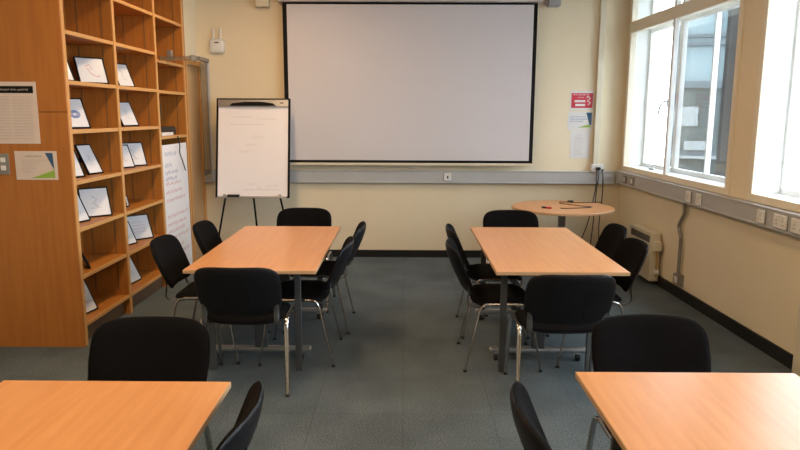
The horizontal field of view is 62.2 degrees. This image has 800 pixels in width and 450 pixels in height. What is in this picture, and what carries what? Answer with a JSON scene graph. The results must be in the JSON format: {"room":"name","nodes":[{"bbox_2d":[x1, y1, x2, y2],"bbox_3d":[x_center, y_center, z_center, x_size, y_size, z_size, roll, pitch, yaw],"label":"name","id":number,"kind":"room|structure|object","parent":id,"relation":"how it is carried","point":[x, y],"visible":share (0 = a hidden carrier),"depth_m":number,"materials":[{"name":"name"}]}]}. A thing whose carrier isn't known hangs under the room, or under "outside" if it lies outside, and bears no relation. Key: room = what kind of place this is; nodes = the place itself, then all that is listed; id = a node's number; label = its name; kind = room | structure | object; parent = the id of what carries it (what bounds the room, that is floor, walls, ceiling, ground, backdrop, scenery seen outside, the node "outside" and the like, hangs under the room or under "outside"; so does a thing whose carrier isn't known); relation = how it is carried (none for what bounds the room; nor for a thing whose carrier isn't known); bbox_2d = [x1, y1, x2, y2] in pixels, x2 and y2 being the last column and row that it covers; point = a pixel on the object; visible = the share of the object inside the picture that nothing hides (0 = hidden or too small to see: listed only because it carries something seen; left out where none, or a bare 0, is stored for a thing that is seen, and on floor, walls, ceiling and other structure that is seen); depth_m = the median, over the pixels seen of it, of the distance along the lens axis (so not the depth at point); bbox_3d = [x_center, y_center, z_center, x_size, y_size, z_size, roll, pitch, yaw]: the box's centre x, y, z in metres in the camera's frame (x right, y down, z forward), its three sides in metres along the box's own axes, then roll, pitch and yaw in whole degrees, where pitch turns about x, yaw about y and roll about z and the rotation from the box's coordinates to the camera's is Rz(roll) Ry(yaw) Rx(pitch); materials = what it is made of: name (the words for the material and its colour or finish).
{"room":"classroom","nodes":[
{"label":"classroom","id":0,"kind":"room"},
{"bbox_2d":[0,0,85,346],"bbox_3d":[-3.113,-0.709,4.538,1.714,3.200,0.055,0,9,0],"label":"wood panel","id":1,"kind":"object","parent":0,"point":[41,300],"depth_m":4.61,"materials":[{"name":"brown wood"}]},
{"bbox_2d":[0,153,9,174],"bbox_3d":[-2.772,-0.418,4.551,0.180,0.145,0.012,0,9,0],"label":"light switch","id":2,"kind":"object","parent":1,"relation":"attached to","point":[4,157],"visible":1,"depth_m":4.55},
{"bbox_2d":[0,82,40,143],"bbox_3d":[-2.722,-0.760,4.496,0.537,0.414,0.006,0,9,0],"label":"notice","id":3,"kind":"object","parent":1,"relation":"attached to","point":[19,119],"visible":1,"depth_m":4.50,"materials":[{"name":"paper"}]},
{"bbox_2d":[14,151,58,179],"bbox_3d":[-2.495,-0.408,4.554,0.288,0.197,0.006,0,9,0],"label":"notice","id":4,"kind":"object","parent":1,"relation":"attached to","point":[30,165],"visible":1,"depth_m":4.55,"materials":[{"name":"paper"}]},
{"bbox_2d":[183,0,196,66],"bbox_3d":[-3.119,-1.171,7.310,1.665,3.200,0.564,0,9,0],"label":"wall","id":5,"kind":"structure","parent":0,"point":[189,17],"depth_m":7.20,"materials":[{"name":"beige paint"}]},
{"bbox_2d":[185,58,206,260],"bbox_3d":[-2.266,-0.686,7.375,0.045,2.230,0.575,0,9,0],"label":"door","id":6,"kind":"structure","parent":5,"relation":"in","point":[193,74],"depth_m":7.41,"materials":[{"name":"brown wood"}]},
{"bbox_2d":[0,257,792,449],"bbox_3d":[-0.696,1.289,2.710,6.990,0.120,10.914,0,9,0],"label":"floor","id":7,"kind":"structure","parent":0,"point":[397,381],"depth_m":4.38,"materials":[{"name":"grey carpet"}]},
{"bbox_2d":[0,380,230,449],"bbox_3d":[-1.003,1.040,1.608,0.803,0.730,1.603,0,9,0],"label":"meeting table","id":8,"kind":"object","parent":7,"relation":"on","point":[34,415],"visible":1,"depth_m":2.08,"materials":[{"name":"wood"}]},
{"bbox_2d":[55,0,194,345],"bbox_3d":[-2.434,-0.912,5.772,0.372,3.200,2.535,0,9,0],"label":"bookcase","id":9,"kind":"object","parent":7,"relation":"on","point":[138,34],"visible":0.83,"depth_m":5.54,"materials":[{"name":"brown wood"}]},
{"bbox_2d":[67,59,75,80],"bbox_3d":[-2.442,-1.117,4.727,0.176,0.188,0.150,5,10,25],"label":"picture frame","id":10,"kind":"object","parent":9,"relation":"on","point":[70,73],"visible":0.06,"depth_m":4.76,"materials":[{"name":"white paper"}]},
{"bbox_2d":[67,63,73,79],"bbox_3d":[-2.405,-1.115,4.709,0.080,0.169,0.132,5,10,25],"label":"picture","id":11,"kind":"object","parent":10,"relation":"attached to","point":[70,74],"depth_m":4.76},
{"bbox_2d":[74,149,84,177],"bbox_3d":[-2.451,-0.450,4.868,0.183,0.207,0.170,4,10,20],"label":"picture frame","id":12,"kind":"object","parent":9,"relation":"on","point":[79,171],"visible":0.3,"depth_m":4.91,"materials":[{"name":"white paper"}]},
{"bbox_2d":[70,98,90,128],"bbox_3d":[-2.445,-0.829,4.927,0.189,0.225,0.190,6,11,30],"label":"picture frame","id":13,"kind":"object","parent":9,"relation":"on","point":[79,118],"visible":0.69,"depth_m":4.93,"materials":[{"name":"black"}]},
{"bbox_2d":[77,192,90,222],"bbox_3d":[-2.460,-0.131,4.946,0.195,0.222,0.190,3,10,15],"label":"picture frame","id":14,"kind":"object","parent":9,"relation":"on","point":[83,215],"visible":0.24,"depth_m":5.00,"materials":[{"name":"white paper"}]},
{"bbox_2d":[82,253,90,268],"bbox_3d":[-2.420,0.212,4.943,0.189,0.225,0.150,-5,11,-29],"label":"picture frame","id":15,"kind":"object","parent":9,"relation":"on","point":[83,256],"visible":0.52,"depth_m":4.92,"materials":[{"name":"black plastic"}]},
{"bbox_2d":[74,144,103,174],"bbox_3d":[-2.460,-0.514,5.177,0.199,0.231,0.170,2,10,12],"label":"picture frame","id":16,"kind":"object","parent":9,"relation":"on","point":[87,156],"visible":0.95,"depth_m":5.16,"materials":[{"name":"white paper"}]},
{"bbox_2d":[73,56,108,83],"bbox_3d":[-2.408,-1.193,5.133,0.176,0.205,0.225,8,12,40],"label":"picture frame","id":17,"kind":"object","parent":9,"relation":"on","point":[88,69],"visible":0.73,"depth_m":5.10,"materials":[{"name":"black"}]},
{"bbox_2d":[84,279,97,313],"bbox_3d":[-2.446,0.540,5.020,0.199,0.252,0.220,2,10,10],"label":"picture frame","id":18,"kind":"object","parent":9,"relation":"on","point":[91,305],"visible":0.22,"depth_m":5.08,"materials":[{"name":"black"}]},
{"bbox_2d":[77,187,112,217],"bbox_3d":[-2.426,-0.184,5.247,0.225,0.226,0.176,-9,13,-43],"label":"picture frame","id":19,"kind":"object","parent":9,"relation":"on","point":[96,200],"visible":0.84,"depth_m":5.22,"materials":[{"name":"white paper"}]},
{"bbox_2d":[117,63,134,86],"bbox_3d":[-2.440,-1.298,5.753,0.183,0.207,0.190,4,10,22],"label":"picture frame","id":20,"kind":"object","parent":9,"relation":"on","point":[124,76],"visible":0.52,"depth_m":5.76,"materials":[{"name":"white paper"}]},
{"bbox_2d":[122,144,135,167],"bbox_3d":[-2.438,-0.594,5.750,0.174,0.200,0.200,4,10,24],"label":"picture frame","id":21,"kind":"object","parent":9,"relation":"on","point":[128,161],"visible":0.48,"depth_m":5.78,"materials":[{"name":"white paper"}]},
{"bbox_2d":[120,102,139,126],"bbox_3d":[-2.446,-0.977,5.839,0.186,0.216,0.210,3,10,16],"label":"picture frame","id":22,"kind":"object","parent":9,"relation":"on","point":[128,118],"visible":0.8,"depth_m":5.84,"materials":[{"name":"white paper"}]},
{"bbox_2d":[127,221,137,244],"bbox_3d":[-2.448,0.075,5.850,0.179,0.198,0.170,3,10,15],"label":"picture frame","id":23,"kind":"object","parent":9,"relation":"on","point":[132,239],"visible":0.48,"depth_m":5.89,"materials":[{"name":"white paper"}]},
{"bbox_2d":[122,142,147,165],"bbox_3d":[-2.427,-0.639,5.980,0.172,0.212,0.220,7,12,36],"label":"picture frame","id":24,"kind":"object","parent":9,"relation":"on","point":[136,149],"visible":0.53,"depth_m":5.99,"materials":[{"name":"white paper"}]},
{"bbox_2d":[130,256,141,283],"bbox_3d":[-2.459,0.400,5.953,0.195,0.222,0.200,1,10,6],"label":"picture frame","id":25,"kind":"object","parent":9,"relation":"on","point":[135,275],"visible":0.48,"depth_m":5.99,"materials":[{"name":"white paper"}]},
{"bbox_2d":[127,214,153,239],"bbox_3d":[-2.432,0.015,6.139,0.188,0.220,0.220,8,12,40],"label":"picture frame","id":26,"kind":"object","parent":9,"relation":"on","point":[140,225],"visible":0.73,"depth_m":6.12,"materials":[{"name":"black"}]},
{"bbox_2d":[161,132,172,135],"bbox_3d":[-2.293,-0.888,6.477,0.060,0.030,0.300,0,9,0],"label":"paper stack","id":27,"kind":"object","parent":9,"relation":"on","point":[163,133],"visible":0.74,"depth_m":6.47,"materials":[{"name":"white paper"}]},
{"bbox_2d":[161,126,175,133],"bbox_3d":[-2.397,-0.947,6.671,0.140,0.085,0.480,0,9,0],"label":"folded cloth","id":28,"kind":"object","parent":9,"relation":"on","point":[163,128],"visible":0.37,"depth_m":6.68,"materials":[{"name":"grey fabric"}]},
{"bbox_2d":[162,142,192,264],"bbox_3d":[-2.254,-0.139,6.739,0.016,1.360,0.710,0,9,0],"label":"board","id":29,"kind":"object","parent":9,"relation":"in","point":[176,189],"visible":0.78,"depth_m":6.71,"materials":[{"name":"white paper"}]},
{"bbox_2d":[177,136,185,170],"bbox_3d":[-2.225,-0.728,6.765,0.026,0.360,0.173,0,9,0],"label":"loose cable","id":30,"kind":"object","parent":9,"relation":"hanging from","point":[177,136],"visible":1,"depth_m":6.69,"materials":[{"name":"black plastic"}]},
{"bbox_2d":[87,316,212,449],"bbox_3d":[-1.034,0.838,2.574,0.562,0.812,0.629,0,9,0],"label":"chair","id":31,"kind":"object","parent":7,"relation":"on","point":[145,348],"visible":0.37,"depth_m":2.74,"materials":[{"name":"black fabric"}]},
{"bbox_2d":[150,234,254,364],"bbox_3d":[-1.385,0.490,4.653,0.629,0.812,0.562,0,9,0],"label":"chair","id":32,"kind":"object","parent":7,"relation":"on","point":[169,256],"visible":0.56,"depth_m":4.58,"materials":[{"name":"black fabric"}]},
{"bbox_2d":[192,220,270,332],"bbox_3d":[-1.301,0.383,5.294,0.629,0.812,0.562,0,9,0],"label":"chair","id":33,"kind":"object","parent":7,"relation":"on","point":[207,237],"visible":0.31,"depth_m":5.26,"materials":[{"name":"black fabric"}]},
{"bbox_2d":[215,381,263,449],"bbox_3d":[-0.733,0.927,2.045,0.629,0.812,0.562,0,9,0],"label":"chair","id":34,"kind":"object","parent":7,"relation":"on","point":[240,436],"visible":1,"depth_m":1.91,"materials":[{"name":"black fabric"}]},
{"bbox_2d":[194,267,295,396],"bbox_3d":[-0.934,0.588,4.074,0.562,0.812,0.629,0,9,0],"label":"chair","id":35,"kind":"object","parent":7,"relation":"on","point":[250,295],"visible":0.91,"depth_m":3.81,"materials":[{"name":"black fabric"}]},
{"bbox_2d":[215,98,290,234],"bbox_3d":[-1.600,-0.466,7.312,0.942,1.829,0.365,0,9,0],"label":"easel","id":36,"kind":"object","parent":7,"relation":"on","point":[253,134],"visible":0.99,"depth_m":7.21,"materials":[{"name":"paper"}]},
{"bbox_2d":[227,194,239,196],"bbox_3d":[-1.802,-0.315,7.172,0.130,0.028,0.040,0,9,0],"label":"eraser","id":37,"kind":"object","parent":36,"relation":"on","point":[228,195],"visible":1,"depth_m":7.15,"materials":[{"name":"black plastic"}]},
{"bbox_2d":[217,197,286,197],"bbox_3d":[-1.602,-0.298,7.178,0.744,0.014,0.045,0,-1,0],"label":"tray","id":38,"kind":"object","parent":36,"relation":"on","point":[217,197],"depth_m":7.16,"materials":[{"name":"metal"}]},
{"bbox_2d":[183,226,340,370],"bbox_3d":[-0.904,0.501,4.842,0.803,0.730,1.603,0,9,0],"label":"meeting table","id":39,"kind":"object","parent":7,"relation":"on","point":[296,251],"visible":0.71,"depth_m":4.53,"materials":[{"name":"brown wood"}]},
{"bbox_2d":[258,236,353,366],"bbox_3d":[-0.631,0.498,4.619,0.629,0.812,0.562,0,9,0],"label":"chair","id":40,"kind":"object","parent":7,"relation":"on","point":[312,291],"visible":0.88,"depth_m":4.43,"materials":[{"name":"black fabric"}]},
{"bbox_2d":[276,208,335,312],"bbox_3d":[-0.872,0.291,5.858,0.562,0.812,0.629,0,9,0],"label":"chair","id":41,"kind":"object","parent":7,"relation":"on","point":[289,216],"visible":0.2,"depth_m":6.04,"materials":[{"name":"black fabric"}]},
{"bbox_2d":[283,221,365,333],"bbox_3d":[-0.582,0.388,5.280,0.629,0.812,0.562,0,9,0],"label":"chair","id":42,"kind":"object","parent":7,"relation":"on","point":[324,271],"visible":0.48,"depth_m":5.08,"materials":[{"name":"black fabric"}]},
{"bbox_2d":[445,223,529,338],"bbox_3d":[0.664,0.409,5.184,0.629,0.812,0.562,0,9,0],"label":"chair","id":43,"kind":"object","parent":7,"relation":"on","point":[479,272],"visible":0.71,"depth_m":4.98,"materials":[{"name":"black fabric"}]},
{"bbox_2d":[445,238,541,372],"bbox_3d":[0.619,0.517,4.538,0.629,0.812,0.562,0,9,0],"label":"chair","id":44,"kind":"object","parent":7,"relation":"on","point":[485,295],"visible":0.88,"depth_m":4.36,"materials":[{"name":"black fabric"}]},
{"bbox_2d":[479,210,538,316],"bbox_3d":[0.987,0.313,5.768,0.562,0.812,0.629,0,9,0],"label":"chair","id":45,"kind":"object","parent":7,"relation":"on","point":[495,218],"visible":0.19,"depth_m":5.95,"materials":[{"name":"black fabric"}]},
{"bbox_2d":[510,381,551,449],"bbox_3d":[0.648,0.932,2.047,0.629,0.812,0.562,0,9,0],"label":"chair","id":46,"kind":"object","parent":7,"relation":"on","point":[531,434],"visible":1,"depth_m":1.94,"materials":[{"name":"black fabric"}]},
{"bbox_2d":[470,227,629,371],"bbox_3d":[0.985,0.511,4.832,0.803,0.730,1.603,0,9,0],"label":"meeting table","id":47,"kind":"object","parent":7,"relation":"on","point":[534,251],"visible":0.69,"depth_m":4.51,"materials":[{"name":"wood"}]},
{"bbox_2d":[503,275,615,381],"bbox_3d":[0.945,0.619,3.935,0.562,0.812,0.629,0,9,0],"label":"chair","id":48,"kind":"object","parent":7,"relation":"on","point":[553,304],"visible":0.88,"depth_m":3.67,"materials":[{"name":"black fabric"}]},
{"bbox_2d":[511,200,614,227],"bbox_3d":[1.669,0.170,6.891,1.033,0.730,1.033,0,9,0],"label":"round table","id":49,"kind":"object","parent":7,"relation":"on","point":[597,209],"visible":0.55,"depth_m":6.75,"materials":[{"name":"brown wood"}]},
{"bbox_2d":[559,202,595,208],"bbox_3d":[1.895,-0.208,6.918,0.554,0.007,0.508,0,9,0],"label":"cable","id":50,"kind":"object","parent":49,"relation":"on","point":[559,202],"visible":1,"depth_m":6.92,"materials":[{"name":"black plastic"}]},
{"bbox_2d":[546,223,627,336],"bbox_3d":[1.428,0.405,5.229,0.629,0.812,0.562,0,9,0],"label":"chair","id":51,"kind":"object","parent":7,"relation":"on","point":[612,235],"visible":0.33,"depth_m":5.22,"materials":[{"name":"black fabric"}]},
{"bbox_2d":[555,237,648,367],"bbox_3d":[1.354,0.508,4.607,0.629,0.812,0.562,0,9,0],"label":"chair","id":52,"kind":"object","parent":7,"relation":"on","point":[631,253],"visible":0.41,"depth_m":4.50,"materials":[{"name":"black fabric"}]},
{"bbox_2d":[586,314,710,449],"bbox_3d":[1.051,0.836,2.631,0.562,0.812,0.629,0,9,0],"label":"chair","id":53,"kind":"object","parent":7,"relation":"on","point":[630,342],"visible":0.43,"depth_m":2.80,"materials":[{"name":"black fabric"}]},
{"bbox_2d":[575,372,799,449],"bbox_3d":[1.039,1.032,1.706,0.803,0.730,1.603,0,9,0],"label":"meeting table","id":54,"kind":"object","parent":7,"relation":"on","point":[640,410],"visible":1,"depth_m":2.13,"materials":[{"name":"wood"}]},
{"bbox_2d":[195,0,630,249],"bbox_3d":[-0.654,-1.225,7.697,6.990,3.200,0.250,0,9,0],"label":"wall","id":55,"kind":"structure","parent":0,"point":[397,216],"depth_m":7.61,"materials":[{"name":"beige paint"}]},
{"bbox_2d":[167,50,213,180],"bbox_3d":[-2.190,-1.070,6.835,0.070,1.365,1.406,1,9,3],"label":"door frame","id":56,"kind":"structure","parent":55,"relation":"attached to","point":[169,52],"depth_m":7.46,"materials":[{"name":"metal"}]},
{"bbox_2d":[209,28,224,53],"bbox_3d":[-2.047,-2.059,7.416,0.170,0.275,0.048,0,9,0],"label":"router","id":57,"kind":"object","parent":55,"relation":"attached to","point":[216,46],"visible":1,"depth_m":7.41,"materials":[{"name":"white plastic"}]},
{"bbox_2d":[255,0,269,7],"bbox_3d":[-1.515,-2.513,7.310,0.150,0.220,0.100,0,9,0],"label":"wall speaker","id":58,"kind":"object","parent":55,"relation":"attached to","point":[258,3],"visible":1,"depth_m":7.28,"materials":[{"name":"plastic"}]},
{"bbox_2d":[329,250,480,257],"bbox_3d":[0.119,0.337,7.818,4.810,0.085,0.015,0,9,0],"label":"baseboard","id":59,"kind":"structure","parent":55,"relation":"attached to","point":[360,253],"depth_m":7.81,"materials":[{"name":"black plastic"}]},
{"bbox_2d":[277,0,542,168],"bbox_3d":[0.106,-1.603,7.418,2.890,1.938,0.154,0,9,0],"label":"projector screen","id":60,"kind":"object","parent":55,"relation":"attached to","point":[407,83],"visible":0.93,"depth_m":7.40,"materials":[{"name":"fabric"}]},
{"bbox_2d":[204,169,615,183],"bbox_3d":[0.107,-0.557,7.646,4.720,0.144,0.060,0,9,0],"label":"trunking","id":61,"kind":"object","parent":55,"relation":"attached to","point":[296,176],"visible":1,"depth_m":7.62,"materials":[{"name":"grey plastic"}]},
{"bbox_2d":[444,173,450,180],"bbox_3d":[0.547,-0.551,7.605,0.084,0.084,0.014,0,9,0],"label":"wall socket","id":62,"kind":"object","parent":61,"relation":"attached to","point":[447,176],"visible":1,"depth_m":7.60,"materials":[{"name":"white plastic"}]},
{"bbox_2d":[590,170,598,244],"bbox_3d":[2.235,-0.119,7.634,0.054,1.025,0.070,0,9,0],"label":"power cable","id":63,"kind":"object","parent":61,"relation":"hanging from","point":[598,170],"visible":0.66,"depth_m":7.60,"materials":[{"name":"black plastic"}]},
{"bbox_2d":[590,164,603,171],"bbox_3d":[2.257,-0.652,7.596,0.140,0.085,0.095,0,9,0],"label":"wall socket","id":64,"kind":"object","parent":61,"relation":"attached to","point":[593,167],"visible":0.96,"depth_m":7.58,"materials":[{"name":"white plastic"}]},
{"bbox_2d":[581,170,597,237],"bbox_3d":[2.119,-0.117,7.623,0.262,1.025,0.054,1,10,5],"label":"power cable","id":65,"kind":"object","parent":64,"relation":"hanging from","point":[597,170],"visible":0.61,"depth_m":7.56,"materials":[{"name":"black plastic"}]},
{"bbox_2d":[598,170,603,238],"bbox_3d":[2.320,-0.118,7.628,0.062,1.025,0.041,0,9,0],"label":"power cable","id":66,"kind":"object","parent":64,"relation":"hanging from","point":[601,170],"visible":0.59,"depth_m":7.58,"materials":[{"name":"black plastic"}]},
{"bbox_2d":[544,0,560,6],"bbox_3d":[1.672,-2.499,7.271,0.165,0.200,0.140,0,9,0],"label":"wall speaker","id":67,"kind":"object","parent":55,"relation":"attached to","point":[550,3],"visible":1,"depth_m":7.22,"materials":[{"name":"grey paint"}]},
{"bbox_2d":[569,131,589,157],"bbox_3d":[2.061,-0.922,7.600,0.225,0.315,0.004,0,9,0],"label":"notice","id":68,"kind":"object","parent":55,"relation":"attached to","point":[579,140],"visible":1,"depth_m":7.60,"materials":[{"name":"paper"}]},
{"bbox_2d":[567,111,593,129],"bbox_3d":[2.056,-1.186,7.556,0.288,0.210,0.004,0,9,0],"label":"notice","id":69,"kind":"object","parent":55,"relation":"attached to","point":[577,120],"visible":1,"depth_m":7.55,"materials":[{"name":"paper"}]},
{"bbox_2d":[570,91,593,109],"bbox_3d":[2.063,-1.410,7.518,0.265,0.215,0.006,0,9,0],"label":"notice","id":70,"kind":"object","parent":55,"relation":"attached to","point":[579,100],"visible":1,"depth_m":7.52,"materials":[{"name":"paper"}]},
{"bbox_2d":[592,0,606,163],"bbox_3d":[2.244,-1.724,7.445,0.065,2.110,0.045,0,9,0],"label":"riser trunking","id":71,"kind":"object","parent":55,"relation":"attached to","point":[603,3],"visible":1,"depth_m":7.44,"materials":[{"name":"plastic"}]},
{"bbox_2d":[617,0,799,353],"bbox_3d":[2.797,-0.328,2.396,0.300,3.200,10.864,0,9,-1],"label":"wall","id":72,"kind":"structure","parent":0,"point":[748,272],"depth_m":5.06,"materials":[{"name":"beige paint"}]},
{"bbox_2d":[629,224,661,280],"bbox_3d":[2.503,0.275,6.767,0.115,0.480,0.660,0,9,-1],"label":"wall heater","id":73,"kind":"object","parent":72,"relation":"attached to","point":[649,270],"visible":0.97,"depth_m":6.53,"materials":[{"name":"metal"}]},
{"bbox_2d":[631,228,649,242],"bbox_3d":[2.450,0.100,6.768,0.005,0.065,0.500,0,9,-1],"label":"grille","id":74,"kind":"object","parent":73,"relation":"attached to","point":[638,233],"depth_m":6.73,"materials":[{"name":"grey metal"}]},
{"bbox_2d":[673,203,686,285],"bbox_3d":[2.549,0.161,6.023,0.052,0.780,0.128,0,9,-1],"label":"conduit","id":75,"kind":"object","parent":72,"relation":"attached to","point":[678,279],"visible":0.96,"depth_m":6.02,"materials":[{"name":"grey plastic"}]},
{"bbox_2d":[673,273,683,285],"bbox_3d":[2.549,0.497,6.075,0.050,0.100,0.120,0,9,-1],"label":"socket","id":76,"kind":"object","parent":75,"relation":"attached to","point":[678,279],"depth_m":6.03,"materials":[{"name":"grey plastic"}]},
{"bbox_2d":[621,0,745,194],"bbox_3d":[2.658,-1.419,6.232,0.329,2.010,2.385,0,9,-1],"label":"window","id":77,"kind":"structure","parent":72,"relation":"in","point":[645,21],"depth_m":6.53,"materials":[{"name":"paint"}]},
{"bbox_2d":[615,170,799,237],"bbox_3d":[2.605,0.285,2.563,0.078,0.141,10.200,0,9,-1],"label":"trunking","id":78,"kind":"object","parent":72,"relation":"attached to","point":[737,208],"visible":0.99,"depth_m":5.31,"materials":[{"name":"grey plastic"}]},
{"bbox_2d":[630,177,633,185],"bbox_3d":[2.471,-0.467,7.079,0.014,0.090,0.100,0,9,-1],"label":"outlet","id":79,"kind":"object","parent":78,"relation":"attached to","point":[631,178],"visible":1,"depth_m":7.05,"materials":[{"name":"beige plastic"}]},
{"bbox_2d":[685,191,691,202],"bbox_3d":[2.496,-0.245,5.748,0.016,0.092,0.090,0,9,-1],"label":"wall socket","id":80,"kind":"object","parent":78,"relation":"attached to","point":[688,194],"visible":1,"depth_m":5.73,"materials":[{"name":"beige plastic"}]},
{"bbox_2d":[695,193,701,205],"bbox_3d":[2.500,-0.214,5.560,0.016,0.092,0.090,0,9,-1],"label":"wall socket","id":81,"kind":"object","parent":78,"relation":"attached to","point":[698,199],"visible":1,"depth_m":5.55,"materials":[{"name":"beige plastic"}]},
{"bbox_2d":[756,209,765,223],"bbox_3d":[2.518,-0.059,4.633,0.016,0.092,0.090,0,9,-1],"label":"wall socket","id":82,"kind":"object","parent":78,"relation":"attached to","point":[760,218],"visible":1,"depth_m":4.62,"materials":[{"name":"white plastic"}]},
{"bbox_2d":[772,213,787,229],"bbox_3d":[2.522,-0.021,4.406,0.016,0.092,0.150,0,9,-1],"label":"wall socket","id":83,"kind":"object","parent":78,"relation":"attached to","point":[779,221],"visible":1,"depth_m":4.39,"materials":[{"name":"white plastic"}]},
{"bbox_2d":[790,218,799,234],"bbox_3d":[2.526,0.011,4.209,0.016,0.092,0.150,0,9,-1],"label":"wall socket","id":84,"kind":"object","parent":78,"relation":"attached to","point":[795,223],"visible":1,"depth_m":4.23,"materials":[{"name":"white plastic"}]},
{"bbox_2d":[651,275,792,369],"bbox_3d":[2.634,1.204,2.631,0.015,0.100,10.430,0,9,-1],"label":"baseboard","id":85,"kind":"structure","parent":72,"relation":"attached to","point":[779,354],"depth_m":5.16,"materials":[{"name":"black plastic"}]},
{"bbox_2d":[747,0,799,212],"bbox_3d":[2.710,-0.978,3.589,0.329,2.010,2.395,0,9,-1],"label":"window","id":86,"kind":"structure","parent":72,"relation":"in","point":[779,62],"depth_m":4.76,"materials":[{"name":"paint"}]},
{"bbox_2d":[792,300,799,376],"bbox_3d":[2.562,0.778,3.755,0.115,0.480,0.910,0,9,-1],"label":"wall heater","id":87,"kind":"object","parent":72,"relation":"attached to","point":[796,356],"visible":1,"depth_m":4.17,"materials":[{"name":"metal"}]},
{"label":"outside","id":88,"kind":"structure","parent":0,"visible":0},
{"bbox_2d":[651,157,799,190],"bbox_3d":[31.593,0.987,25.300,57.100,0.100,110.000,0,9,0],"label":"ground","id":89,"kind":"structure","parent":88,"point":[655,160],"depth_m":64.74,"materials":[{"name":"white"}]},
{"bbox_2d":[670,11,727,174],"bbox_3d":[15.173,-5.188,31.997,3.700,9.750,11.200,4,10,24],"label":"office building","id":90,"kind":"structure","parent":89,"relation":"on","point":[700,41],"depth_m":29.14,"materials":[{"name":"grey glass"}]},
{"bbox_2d":[715,7,739,176],"bbox_3d":[3.249,0.330,6.364,0.340,7.200,0.520,0,9,-1],"label":"column","id":91,"kind":"structure","parent":89,"relation":"on","point":[733,14],"depth_m":6.25,"materials":[{"name":"grey metal"}]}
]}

